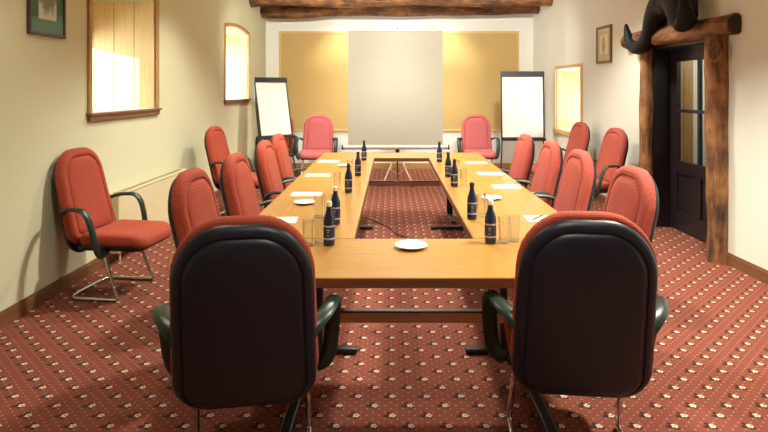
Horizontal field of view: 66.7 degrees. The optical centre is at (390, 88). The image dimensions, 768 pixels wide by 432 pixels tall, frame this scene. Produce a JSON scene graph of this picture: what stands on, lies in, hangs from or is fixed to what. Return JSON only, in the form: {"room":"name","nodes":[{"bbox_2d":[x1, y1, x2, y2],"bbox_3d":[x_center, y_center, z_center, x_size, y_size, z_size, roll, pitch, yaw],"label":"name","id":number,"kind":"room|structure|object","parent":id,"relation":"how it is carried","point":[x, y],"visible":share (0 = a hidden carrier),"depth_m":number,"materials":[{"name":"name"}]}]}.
{"room":"conference room","nodes":[
{"label":"conference room","id":0,"kind":"room"},
{"bbox_2d":[0,0,265,311],"bbox_3d":[-2.858,-0.072,4.455,0.900,3.100,12.900,0,0,1],"label":"wall","id":1,"kind":"structure","parent":0,"point":[43,79],"depth_m":4.52,"materials":[{"name":"paint"}]},
{"bbox_2d":[27,0,65,38],"bbox_3d":[-2.398,-0.667,4.070,0.025,0.600,0.420,0,0,1],"label":"framed picture","id":2,"kind":"object","parent":1,"relation":"attached to","point":[47,18],"visible":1,"depth_m":4.07,"materials":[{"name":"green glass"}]},
{"bbox_2d":[86,0,161,121],"bbox_3d":[-2.820,-0.385,5.295,0.935,1.285,1.390,0,0,1],"label":"window","id":3,"kind":"structure","parent":1,"relation":"in","point":[120,35],"depth_m":5.91,"materials":[{"name":"brown wood"}]},
{"bbox_2d":[0,169,254,328],"bbox_3d":[-2.399,1.428,4.424,0.024,0.100,12.850,0,0,1],"label":"baseboard","id":4,"kind":"structure","parent":1,"relation":"attached to","point":[24,306],"depth_m":4.12,"materials":[{"name":"brown wood"}]},
{"bbox_2d":[110,169,185,261],"bbox_3d":[-2.333,1.179,5.674,0.120,0.597,1.560,0,0,1],"label":"radiator","id":5,"kind":"object","parent":1,"relation":"attached to","point":[154,192],"visible":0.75,"depth_m":5.50,"materials":[{"name":"metal"}]},
{"bbox_2d":[110,169,185,194],"bbox_3d":[-2.318,0.893,5.674,0.090,0.020,1.560,0,0,1],"label":"grille","id":6,"kind":"object","parent":5,"relation":"attached to","point":[152,182],"depth_m":5.60,"materials":[{"name":"paint"}]},
{"bbox_2d":[223,23,251,104],"bbox_3d":[-2.776,-0.382,8.924,0.935,1.210,1.410,0,0,1],"label":"window","id":7,"kind":"structure","parent":1,"relation":"in","point":[235,48],"depth_m":9.55,"materials":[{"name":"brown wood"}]},
{"bbox_2d":[0,169,767,431],"bbox_3d":[1.000,1.528,4.425,9.200,0.100,13.250,0,0,0],"label":"floor","id":8,"kind":"structure","parent":0,"point":[67,364],"depth_m":3.13,"materials":[{"name":"carpet"}]},
{"bbox_2d":[53,147,171,301],"bbox_3d":[-2.034,0.958,4.291,0.710,1.038,0.719,0,0,7],"label":"chair","id":9,"kind":"object","parent":8,"relation":"on","point":[87,216],"visible":1,"depth_m":4.17,"materials":[{"name":"fabric"}]},
{"bbox_2d":[55,147,115,244],"bbox_3d":[-2.258,0.772,4.318,0.208,0.666,0.525,0,0,7],"label":"cushion","id":10,"kind":"object","parent":9,"relation":"on","point":[80,181],"depth_m":4.23,"materials":[{"name":"red fabric"}]},
{"bbox_2d":[80,219,171,248],"bbox_3d":[-1.920,1.064,4.277,0.480,0.110,0.509,0,0,7],"label":"seat cushion","id":11,"kind":"object","parent":9,"relation":"on","point":[111,233],"depth_m":4.15,"materials":[{"name":"red fabric"}]},
{"bbox_2d":[168,168,220,248],"bbox_3d":[-0.800,0.958,3.175,0.710,1.038,0.719,0,0,3],"label":"chair","id":12,"kind":"object","parent":8,"relation":"on","point":[192,201],"visible":0.11,"depth_m":3.05,"materials":[{"name":"fabric"}]},
{"bbox_2d":[204,126,259,216],"bbox_3d":[-1.790,0.958,6.859,0.710,1.038,0.719,0,0,6],"label":"chair","id":13,"kind":"object","parent":8,"relation":"on","point":[215,142],"visible":0.34,"depth_m":6.70,"materials":[{"name":"fabric"}]},
{"bbox_2d":[206,126,229,184],"bbox_3d":[-2.014,0.772,6.881,0.208,0.666,0.525,0,0,6],"label":"cushion","id":14,"kind":"object","parent":13,"relation":"on","point":[217,149],"depth_m":6.71,"materials":[{"name":"red fabric"}]},
{"bbox_2d":[252,172,258,186],"bbox_3d":[-1.675,1.064,6.848,0.480,0.110,0.509,0,0,6],"label":"seat cushion","id":15,"kind":"object","parent":13,"relation":"on","point":[254,176],"depth_m":6.61,"materials":[{"name":"red fabric"}]},
{"bbox_2d":[152,215,340,431],"bbox_3d":[-0.556,0.958,2.311,0.719,1.038,0.710,0,0,-9],"label":"chair","id":16,"kind":"object","parent":8,"relation":"on","point":[241,323],"visible":1,"depth_m":2.02,"materials":[{"name":"red fabric"}]},
{"bbox_2d":[169,215,318,375],"bbox_3d":[-0.523,0.772,2.088,0.525,0.666,0.208,0,0,-9],"label":"cushion","id":17,"kind":"object","parent":16,"relation":"on","point":[259,323],"depth_m":2.01,"materials":[{"name":"red fabric"}]},
{"bbox_2d":[220,152,273,215],"bbox_3d":[-0.770,0.958,3.973,0.710,1.038,0.719,0,0,2],"label":"chair","id":18,"kind":"object","parent":8,"relation":"on","point":[237,186],"visible":0.2,"depth_m":3.84,"materials":[{"name":"fabric"}]},
{"bbox_2d":[254,140,295,207],"bbox_3d":[-0.785,0.958,4.970,0.710,1.038,0.719,0,0,0],"label":"chair","id":19,"kind":"object","parent":8,"relation":"on","point":[270,182],"visible":0.27,"depth_m":4.79,"materials":[{"name":"fabric"}]},
{"bbox_2d":[256,140,283,205],"bbox_3d":[-1.010,0.772,4.970,0.208,0.666,0.525,0,0,0],"label":"cushion","id":20,"kind":"object","parent":19,"relation":"on","point":[269,179],"depth_m":4.79,"materials":[{"name":"red fabric"}]},
{"bbox_2d":[253,77,297,176],"bbox_3d":[-1.955,0.643,9.338,0.664,1.654,0.763,0,0,-41],"label":"flipchart","id":21,"kind":"object","parent":8,"relation":"on","point":[273,117],"visible":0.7,"depth_m":9.21,"materials":[{"name":"white paper"}]},
{"bbox_2d":[260,135,295,138],"bbox_3d":[-1.764,0.750,9.121,0.580,0.031,0.078,0,0,-41],"label":"tray","id":22,"kind":"object","parent":21,"relation":"on","point":[261,136],"depth_m":9.04,"materials":[{"name":"black metal"}]},
{"bbox_2d":[256,119,297,156],"bbox_3d":[-1.973,0.958,10.070,0.719,1.038,0.710,0,0,-2],"label":"chair","id":23,"kind":"object","parent":8,"relation":"on","point":[257,137],"visible":0.14,"depth_m":10.21,"materials":[{"name":"black metal"}]},
{"bbox_2d":[265,119,293,148],"bbox_3d":[-1.980,0.772,10.295,0.525,0.666,0.208,0,0,-2],"label":"cushion","id":24,"kind":"object","parent":23,"relation":"on","point":[292,138],"depth_m":10.24,"materials":[{"name":"red fabric"}]},
{"bbox_2d":[270,133,306,189],"bbox_3d":[-0.815,0.958,5.720,0.710,1.038,0.719,0,0,0],"label":"chair","id":25,"kind":"object","parent":8,"relation":"on","point":[278,142],"visible":0.19,"depth_m":5.58,"materials":[{"name":"fabric"}]},
{"bbox_2d":[271,133,294,189],"bbox_3d":[-1.040,0.772,5.720,0.208,0.666,0.525,0,0,0],"label":"cushion","id":26,"kind":"object","parent":25,"relation":"on","point":[278,142],"depth_m":5.58,"materials":[{"name":"red fabric"}]},
{"bbox_2d":[259,181,368,354],"bbox_3d":[-0.487,1.113,3.826,0.610,0.730,1.815,0,0,0],"label":"conference table","id":27,"kind":"object","parent":8,"relation":"on","point":[351,204],"visible":0.42,"depth_m":3.62,"materials":[{"name":"brown wood"}]},
{"bbox_2d":[277,217,297,223],"bbox_3d":[-0.640,0.746,3.310,0.210,0.005,0.148,0,0,-3],"label":"pad","id":28,"kind":"object","parent":27,"relation":"on","point":[292,220],"visible":0.43,"depth_m":3.32,"materials":[{"name":"paper"}]},
{"bbox_2d":[294,199,315,204],"bbox_3d":[-0.563,0.740,3.800,0.144,0.017,0.144,0,0,0],"label":"saucer","id":29,"kind":"object","parent":27,"relation":"on","point":[301,201],"visible":0.99,"depth_m":3.82,"materials":[{"name":"white ceramic"}]},
{"bbox_2d":[290,192,321,196],"bbox_3d":[-0.600,0.746,4.130,0.210,0.005,0.148,0,0,-2],"label":"pad","id":30,"kind":"object","parent":27,"relation":"on","point":[294,194],"visible":1,"depth_m":4.11,"materials":[{"name":"paper"}]},
{"bbox_2d":[314,194,322,217],"bbox_3d":[-0.420,0.683,3.390,0.055,0.130,0.055,0,0,0],"label":"drinking glass","id":31,"kind":"object","parent":27,"relation":"on","point":[317,194],"visible":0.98,"depth_m":3.39,"materials":[{"name":"white"}]},
{"bbox_2d":[331,186,339,224],"bbox_3d":[-0.308,0.643,3.223,0.057,0.210,0.057,0,0,5],"label":"water bottle","id":32,"kind":"object","parent":27,"relation":"on","point":[335,199],"visible":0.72,"depth_m":3.20,"materials":[{"name":"blue glass"}]},
{"bbox_2d":[345,163,351,192],"bbox_3d":[-0.307,0.643,4.213,0.057,0.210,0.057,0,0,0],"label":"water bottle","id":33,"kind":"object","parent":27,"relation":"on","point":[348,175],"visible":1,"depth_m":4.19,"materials":[{"name":"blue glass"}]},
{"bbox_2d":[295,115,337,174],"bbox_3d":[-1.240,0.958,9.690,0.719,1.038,0.710,0,0,0],"label":"chair","id":34,"kind":"object","parent":8,"relation":"on","point":[317,139],"visible":0.74,"depth_m":9.86,"materials":[{"name":"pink fabric"}]},
{"bbox_2d":[299,149,331,158],"bbox_3d":[-1.240,1.064,9.575,0.509,0.110,0.480,0,0,0],"label":"seat cushion","id":35,"kind":"object","parent":34,"relation":"on","point":[305,153],"depth_m":9.39,"materials":[{"name":"red fabric"}]},
{"bbox_2d":[302,115,332,150],"bbox_3d":[-1.240,0.772,9.915,0.525,0.666,0.208,0,0,0],"label":"cushion","id":36,"kind":"object","parent":34,"relation":"on","point":[318,129],"depth_m":9.89,"materials":[{"name":"red fabric"}]},
{"bbox_2d":[295,158,373,229],"bbox_3d":[-0.487,1.113,5.531,0.610,0.730,1.592,0,0,0],"label":"conference table","id":37,"kind":"object","parent":8,"relation":"on","point":[366,166],"visible":0.48,"depth_m":5.35,"materials":[{"name":"brown wood"}]},
{"bbox_2d":[305,174,330,176],"bbox_3d":[-0.632,0.746,5.040,0.210,0.005,0.148,0,0,-1],"label":"pad","id":38,"kind":"object","parent":37,"relation":"on","point":[306,175],"visible":1,"depth_m":5.01,"materials":[{"name":"paper"}]},
{"bbox_2d":[317,160,338,162],"bbox_3d":[-0.643,0.746,6.000,0.210,0.005,0.148,0,0,0],"label":"pad","id":39,"kind":"object","parent":37,"relation":"on","point":[319,161],"visible":1,"depth_m":5.97,"materials":[{"name":"paper"}]},
{"bbox_2d":[355,151,360,175],"bbox_3d":[-0.284,0.643,5.012,0.057,0.210,0.057,0,0,10],"label":"water bottle","id":40,"kind":"object","parent":37,"relation":"on","point":[357,160],"visible":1,"depth_m":4.99,"materials":[{"name":"blue glass"}]},
{"bbox_2d":[361,140,366,160],"bbox_3d":[-0.282,0.643,6.099,0.056,0.210,0.057,0,0,18],"label":"water bottle","id":41,"kind":"object","parent":37,"relation":"on","point":[364,149],"visible":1,"depth_m":6.08,"materials":[{"name":"blue glass"}]},
{"bbox_2d":[342,26,449,186],"bbox_3d":[0.070,0.253,9.050,1.650,2.441,0.662,0,0,0],"label":"projection screen","id":42,"kind":"object","parent":8,"relation":"on","point":[395,77],"visible":0.88,"depth_m":8.95,"materials":[{"name":"fabric"}]},
{"bbox_2d":[319,153,484,223],"bbox_3d":[0.118,1.113,6.595,1.815,0.730,0.530,0,0,0],"label":"conference table","id":43,"kind":"object","parent":8,"relation":"on","point":[378,157],"visible":0.41,"depth_m":6.66,"materials":[{"name":"brown wood"}]},
{"bbox_2d":[366,217,439,238],"bbox_3d":[0.013,1.472,6.141,0.231,0.012,1.246,0,0,-38],"label":"cable","id":44,"kind":"object","parent":8,"relation":"on","point":[366,217],"visible":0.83,"depth_m":6.04,"materials":[{"name":"black rubber"}]},
{"bbox_2d":[279,239,558,431],"bbox_3d":[0.118,1.113,2.612,1.815,0.730,0.610,0,0,0],"label":"conference table","id":45,"kind":"object","parent":8,"relation":"on","point":[349,263],"visible":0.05,"depth_m":2.56,"materials":[{"name":"brown wood"}]},
{"bbox_2d":[302,218,313,246],"bbox_3d":[-0.395,0.683,2.775,0.055,0.130,0.055,0,0,0],"label":"drinking glass","id":46,"kind":"object","parent":45,"relation":"on","point":[309,243],"visible":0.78,"depth_m":2.77,"materials":[{"name":"white"}]},
{"bbox_2d":[314,214,322,242],"bbox_3d":[-0.350,0.683,2.845,0.055,0.130,0.055,0,0,0],"label":"drinking glass","id":47,"kind":"object","parent":45,"relation":"on","point":[316,240],"visible":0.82,"depth_m":2.84,"materials":[{"name":"white"}]},
{"bbox_2d":[323,201,334,245],"bbox_3d":[-0.297,0.643,2.795,0.057,0.210,0.057,0,0,0],"label":"water bottle","id":48,"kind":"object","parent":45,"relation":"on","point":[328,221],"visible":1,"depth_m":2.77,"materials":[{"name":"blue glass"}]},
{"bbox_2d":[395,240,427,249],"bbox_3d":[0.095,0.739,2.745,0.156,0.018,0.156,0,0,0],"label":"saucer","id":49,"kind":"object","parent":45,"relation":"on","point":[404,244],"visible":1,"depth_m":2.77,"materials":[{"name":"white ceramic"}]},
{"bbox_2d":[485,199,495,243],"bbox_3d":[0.483,0.643,2.832,0.057,0.210,0.057,0,0,12],"label":"water bottle","id":50,"kind":"object","parent":45,"relation":"on","point":[490,218],"visible":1,"depth_m":2.81,"materials":[{"name":"blue glass"}]},
{"bbox_2d":[498,215,509,243],"bbox_3d":[0.548,0.683,2.832,0.055,0.130,0.055,0,0,0],"label":"drinking glass","id":51,"kind":"object","parent":45,"relation":"on","point":[504,241],"visible":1,"depth_m":2.83,"materials":[{"name":"white"}]},
{"bbox_2d":[509,220,519,242],"bbox_3d":[0.606,0.683,2.860,0.055,0.130,0.055,0,0,0],"label":"drinking glass","id":52,"kind":"object","parent":45,"relation":"on","point":[513,240],"visible":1,"depth_m":2.86,"materials":[{"name":"white"}]},
{"bbox_2d":[429,158,514,229],"bbox_3d":[0.715,1.113,5.531,0.610,0.730,1.592,0,0,0],"label":"conference table","id":53,"kind":"object","parent":8,"relation":"on","point":[468,171],"visible":0.51,"depth_m":5.42,"materials":[{"name":"brown wood"}]},
{"bbox_2d":[437,141,441,161],"bbox_3d":[0.496,0.643,5.974,0.057,0.210,0.057,0,0,0],"label":"water bottle","id":54,"kind":"object","parent":53,"relation":"on","point":[439,149],"visible":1,"depth_m":5.95,"materials":[{"name":"blue glass"}]},
{"bbox_2d":[445,152,450,176],"bbox_3d":[0.486,0.643,4.955,0.057,0.210,0.057,0,0,13],"label":"water bottle","id":55,"kind":"object","parent":53,"relation":"on","point":[448,161],"visible":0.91,"depth_m":4.93,"materials":[{"name":"blue glass"}]},
{"bbox_2d":[465,162,487,163],"bbox_3d":[0.859,0.746,5.893,0.210,0.005,0.148,0,0,0],"label":"pad","id":56,"kind":"object","parent":53,"relation":"on","point":[465,162],"visible":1,"depth_m":5.82,"materials":[{"name":"paper"}]},
{"bbox_2d":[476,172,502,174],"bbox_3d":[0.867,0.746,5.130,0.210,0.005,0.148,0,0,1],"label":"pad","id":57,"kind":"object","parent":53,"relation":"on","point":[478,173],"visible":1,"depth_m":5.13,"materials":[{"name":"paper"}]},
{"bbox_2d":[457,114,499,163],"bbox_3d":[1.460,0.958,9.740,0.719,1.038,0.710,0,0,0],"label":"chair","id":58,"kind":"object","parent":8,"relation":"on","point":[475,137],"visible":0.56,"depth_m":9.92,"materials":[{"name":"fabric"}]},
{"bbox_2d":[461,114,491,150],"bbox_3d":[1.460,0.772,9.966,0.525,0.666,0.208,0,0,0],"label":"cushion","id":59,"kind":"object","parent":58,"relation":"on","point":[476,129],"depth_m":9.94,"materials":[{"name":"red fabric"}]},
{"bbox_2d":[463,149,495,157],"bbox_3d":[1.460,1.064,9.625,0.509,0.110,0.480,0,0,0],"label":"seat cushion","id":60,"kind":"object","parent":58,"relation":"on","point":[487,153],"depth_m":9.44,"materials":[{"name":"red fabric"}]},
{"bbox_2d":[441,181,556,354],"bbox_3d":[0.715,1.113,3.826,0.610,0.730,1.815,0,0,0],"label":"conference table","id":61,"kind":"object","parent":8,"relation":"on","point":[514,203],"visible":0.34,"depth_m":3.62,"materials":[{"name":"brown wood"}]},
{"bbox_2d":[451,159,457,186],"bbox_3d":[0.486,0.643,4.473,0.057,0.210,0.057,0,0,4],"label":"water bottle","id":62,"kind":"object","parent":61,"relation":"on","point":[454,171],"visible":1,"depth_m":4.45,"materials":[{"name":"blue glass"}]},
{"bbox_2d":[467,182,476,219],"bbox_3d":[0.466,0.643,3.354,0.057,0.210,0.057,0,0,-1],"label":"water bottle","id":63,"kind":"object","parent":61,"relation":"on","point":[471,199],"visible":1,"depth_m":3.33,"materials":[{"name":"blue glass"}]},
{"bbox_2d":[477,199,485,216],"bbox_3d":[0.530,0.683,3.420,0.055,0.130,0.055,0,0,0],"label":"drinking glass","id":64,"kind":"object","parent":61,"relation":"on","point":[485,199],"visible":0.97,"depth_m":3.42,"materials":[{"name":"white"}]},
{"bbox_2d":[480,195,501,199],"bbox_3d":[0.680,0.740,3.960,0.144,0.017,0.144,0,0,0],"label":"saucer","id":65,"kind":"object","parent":61,"relation":"on","point":[482,196],"visible":0.88,"depth_m":3.98,"materials":[{"name":"white ceramic"}]},
{"bbox_2d":[491,185,521,188],"bbox_3d":[0.880,0.746,4.450,0.210,0.005,0.148,0,0,2],"label":"pad","id":66,"kind":"object","parent":61,"relation":"on","point":[493,186],"visible":1,"depth_m":4.42,"materials":[{"name":"paper"}]},
{"bbox_2d":[524,215,545,221],"bbox_3d":[0.880,0.746,3.345,0.210,0.005,0.148,0,0,3],"label":"pad","id":67,"kind":"object","parent":61,"relation":"on","point":[528,218],"visible":0.43,"depth_m":3.35,"materials":[{"name":"paper"}]},
{"bbox_2d":[499,134,534,188],"bbox_3d":[1.010,0.958,5.660,0.710,1.038,0.719,0,0,0],"label":"chair","id":68,"kind":"object","parent":8,"relation":"on","point":[523,157],"visible":0.16,"depth_m":5.49,"materials":[{"name":"fabric"}]},
{"bbox_2d":[508,134,532,186],"bbox_3d":[1.236,0.772,5.660,0.208,0.666,0.525,0,0,0],"label":"cushion","id":69,"kind":"object","parent":68,"relation":"on","point":[522,161],"depth_m":5.49,"materials":[{"name":"fabric"}]},
{"bbox_2d":[500,71,545,167],"bbox_3d":[2.143,0.592,9.649,0.784,1.757,0.763,0,0,3],"label":"flipchart","id":70,"kind":"object","parent":8,"relation":"on","point":[522,92],"visible":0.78,"depth_m":9.43,"materials":[{"name":"white paper"}]},
{"bbox_2d":[501,138,545,140],"bbox_3d":[2.128,0.811,9.361,0.700,0.037,0.078,0,0,3],"label":"tray","id":71,"kind":"object","parent":70,"relation":"on","point":[502,139],"depth_m":9.33,"materials":[{"name":"black metal"}]},
{"bbox_2d":[514,140,562,207],"bbox_3d":[1.060,0.958,4.930,0.710,1.038,0.719,0,0,0],"label":"chair","id":72,"kind":"object","parent":8,"relation":"on","point":[548,170],"visible":0.23,"depth_m":4.77,"materials":[{"name":"fabric"}]},
{"bbox_2d":[530,140,560,205],"bbox_3d":[1.286,0.772,4.930,0.208,0.666,0.525,0,0,0],"label":"cushion","id":73,"kind":"object","parent":72,"relation":"on","point":[547,174],"depth_m":4.77,"materials":[{"name":"fabric"}]},
{"bbox_2d":[531,122,589,174],"bbox_3d":[2.240,0.958,7.759,0.710,1.038,0.719,0,0,-6],"label":"chair","id":74,"kind":"object","parent":8,"relation":"on","point":[579,137],"visible":0.21,"depth_m":7.71,"materials":[{"name":"fabric"}]},
{"bbox_2d":[531,163,563,172],"bbox_3d":[2.125,1.064,7.747,0.480,0.110,0.509,0,0,-6],"label":"seat cushion","id":75,"kind":"object","parent":74,"relation":"on","point":[534,165],"depth_m":7.77,"materials":[{"name":"fabric"}]},
{"bbox_2d":[563,122,588,163],"bbox_3d":[2.464,0.772,7.782,0.208,0.666,0.525,0,0,-6],"label":"cushion","id":76,"kind":"object","parent":74,"relation":"on","point":[579,133],"depth_m":7.71,"materials":[{"name":"fabric"}]},
{"bbox_2d":[534,149,596,211],"bbox_3d":[1.070,0.958,4.193,0.710,1.038,0.719,0,0,-2],"label":"chair","id":77,"kind":"object","parent":8,"relation":"on","point":[576,188],"visible":0.19,"depth_m":4.08,"materials":[{"name":"fabric"}]},
{"bbox_2d":[553,149,593,211],"bbox_3d":[1.295,0.772,4.199,0.208,0.666,0.525,0,0,-2],"label":"cushion","id":78,"kind":"object","parent":77,"relation":"on","point":[575,192],"depth_m":4.08,"materials":[{"name":"fabric"}]},
{"bbox_2d":[482,211,668,431],"bbox_3d":[0.735,0.958,2.385,0.719,1.038,0.710,0,0,6],"label":"chair","id":79,"kind":"object","parent":8,"relation":"on","point":[586,315],"visible":1,"depth_m":2.10,"materials":[{"name":"plastic"}]},
{"bbox_2d":[503,319,510,358],"bbox_3d":[0.748,1.064,2.500,0.509,0.110,0.480,0,0,6],"label":"seat cushion","id":80,"kind":"object","parent":79,"relation":"on","point":[507,327],"depth_m":2.47,"materials":[{"name":"red fabric"}]},
{"bbox_2d":[510,211,657,360],"bbox_3d":[0.710,0.772,2.161,0.525,0.666,0.208,0,0,6],"label":"chair back","id":81,"kind":"object","parent":79,"relation":"on","point":[559,312],"depth_m":2.08,"materials":[{"name":"red fabric"}]},
{"bbox_2d":[559,128,628,210],"bbox_3d":[2.250,0.958,6.559,0.710,1.038,0.719,0,0,-6],"label":"chair","id":82,"kind":"object","parent":8,"relation":"on","point":[615,144],"visible":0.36,"depth_m":6.43,"materials":[{"name":"fabric"}]},
{"bbox_2d":[559,178,609,189],"bbox_3d":[2.135,1.064,6.548,0.480,0.110,0.509,0,0,-6],"label":"seat cushion","id":83,"kind":"object","parent":82,"relation":"on","point":[605,184],"depth_m":6.32,"materials":[{"name":"fabric"}]},
{"bbox_2d":[596,128,626,182],"bbox_3d":[2.474,0.772,6.582,0.208,0.666,0.525,0,0,-6],"label":"cushion","id":84,"kind":"object","parent":82,"relation":"on","point":[613,151],"depth_m":6.49,"materials":[{"name":"fabric"}]},
{"bbox_2d":[603,165,658,243],"bbox_3d":[1.080,0.958,3.284,0.710,1.038,0.719,0,0,-3],"label":"chair","id":85,"kind":"object","parent":8,"relation":"on","point":[632,194],"visible":0.1,"depth_m":3.17,"materials":[{"name":"fabric"}]},
{"bbox_2d":[266,14,532,162],"bbox_3d":[0.300,-0.072,10.950,7.800,3.100,0.200,0,0,0],"label":"wall","id":86,"kind":"structure","parent":0,"point":[523,23],"depth_m":10.85,"materials":[{"name":"white paint"}]},
{"bbox_2d":[279,31,518,130],"bbox_3d":[0.150,-0.144,10.834,4.460,1.865,0.032,0,0,0],"label":"pinboard","id":87,"kind":"object","parent":86,"relation":"attached to","point":[314,64],"visible":0.39,"depth_m":10.83,"materials":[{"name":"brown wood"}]},
{"bbox_2d":[291,163,510,168],"bbox_3d":[0.155,1.428,10.841,4.910,0.100,0.018,0,0,0],"label":"baseboard","id":88,"kind":"structure","parent":86,"relation":"attached to","point":[298,165],"depth_m":10.83,"materials":[{"name":"brown wood"}]},
{"bbox_2d":[533,0,767,269],"bbox_3d":[3.163,-0.072,4.457,0.600,3.100,12.900,0,0,-2],"label":"wall","id":89,"kind":"structure","parent":0,"point":[564,32],"depth_m":6.50,"materials":[{"name":"beige paint"}]},
{"bbox_2d":[260,5,539,18],"bbox_3d":[0.164,-1.431,10.519,5.008,0.281,0.278,-1,0,0],"label":"beam","id":90,"kind":"structure","parent":89,"relation":"attached to","point":[276,12],"depth_m":10.42,"materials":[{"name":"brown wood"}]},
{"bbox_2d":[249,0,552,7],"bbox_3d":[0.172,-1.504,9.748,5.064,0.298,0.298,0,0,0],"label":"beam","id":91,"kind":"structure","parent":89,"relation":"attached to","point":[253,3],"depth_m":9.66,"materials":[{"name":"brown wood"}]},
{"bbox_2d":[553,63,582,135],"bbox_3d":[2.983,0.168,8.933,0.635,1.070,1.230,0,0,-2],"label":"window","id":92,"kind":"structure","parent":89,"relation":"in","point":[569,97],"depth_m":9.49,"materials":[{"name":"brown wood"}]},
{"bbox_2d":[596,24,611,63],"bbox_3d":[2.745,-0.572,7.520,0.026,0.480,0.470,0,0,-2],"label":"framed picture","id":93,"kind":"object","parent":89,"relation":"attached to","point":[603,33],"visible":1,"depth_m":7.49,"materials":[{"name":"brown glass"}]},
{"bbox_2d":[639,48,653,177],"bbox_3d":[2.775,0.502,6.312,0.160,1.952,0.162,0,0,-20],"label":"trim","id":94,"kind":"structure","parent":89,"relation":"attached to","point":[646,107],"depth_m":6.25,"materials":[{"name":"brown wood"}]},
{"bbox_2d":[533,163,767,284],"bbox_3d":[2.855,1.428,4.421,0.022,0.100,12.850,0,0,-2],"label":"baseboard","id":95,"kind":"structure","parent":89,"relation":"attached to","point":[759,273],"depth_m":4.67,"materials":[{"name":"brown wood"}]},
{"bbox_2d":[624,0,698,53],"bbox_3d":[2.687,-0.703,5.811,0.367,0.659,1.522,0,0,0],"label":"sculpture","id":96,"kind":"object","parent":89,"relation":"attached to","point":[682,15],"visible":0.98,"depth_m":5.65,"materials":[{"name":"black wood"}]},
{"bbox_2d":[653,39,706,241],"bbox_3d":[3.045,0.493,5.723,0.442,1.970,1.100,0,0,-2],"label":"door","id":97,"kind":"structure","parent":89,"relation":"in","point":[680,182],"depth_m":6.18,"materials":[{"name":"brown wood"}]},
{"bbox_2d":[620,13,740,48],"bbox_3d":[2.789,-0.541,5.762,0.195,0.187,2.038,0,0,-2],"label":"trim","id":98,"kind":"structure","parent":89,"relation":"attached to","point":[729,24],"depth_m":5.20,"materials":[{"name":"brown wood"}]},
{"bbox_2d":[704,34,728,263],"bbox_3d":[2.805,0.505,4.997,0.227,1.945,0.262,0,0,32],"label":"wooden post","id":99,"kind":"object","parent":89,"relation":"attached to","point":[716,56],"depth_m":4.93,"materials":[{"name":"brown wood"}]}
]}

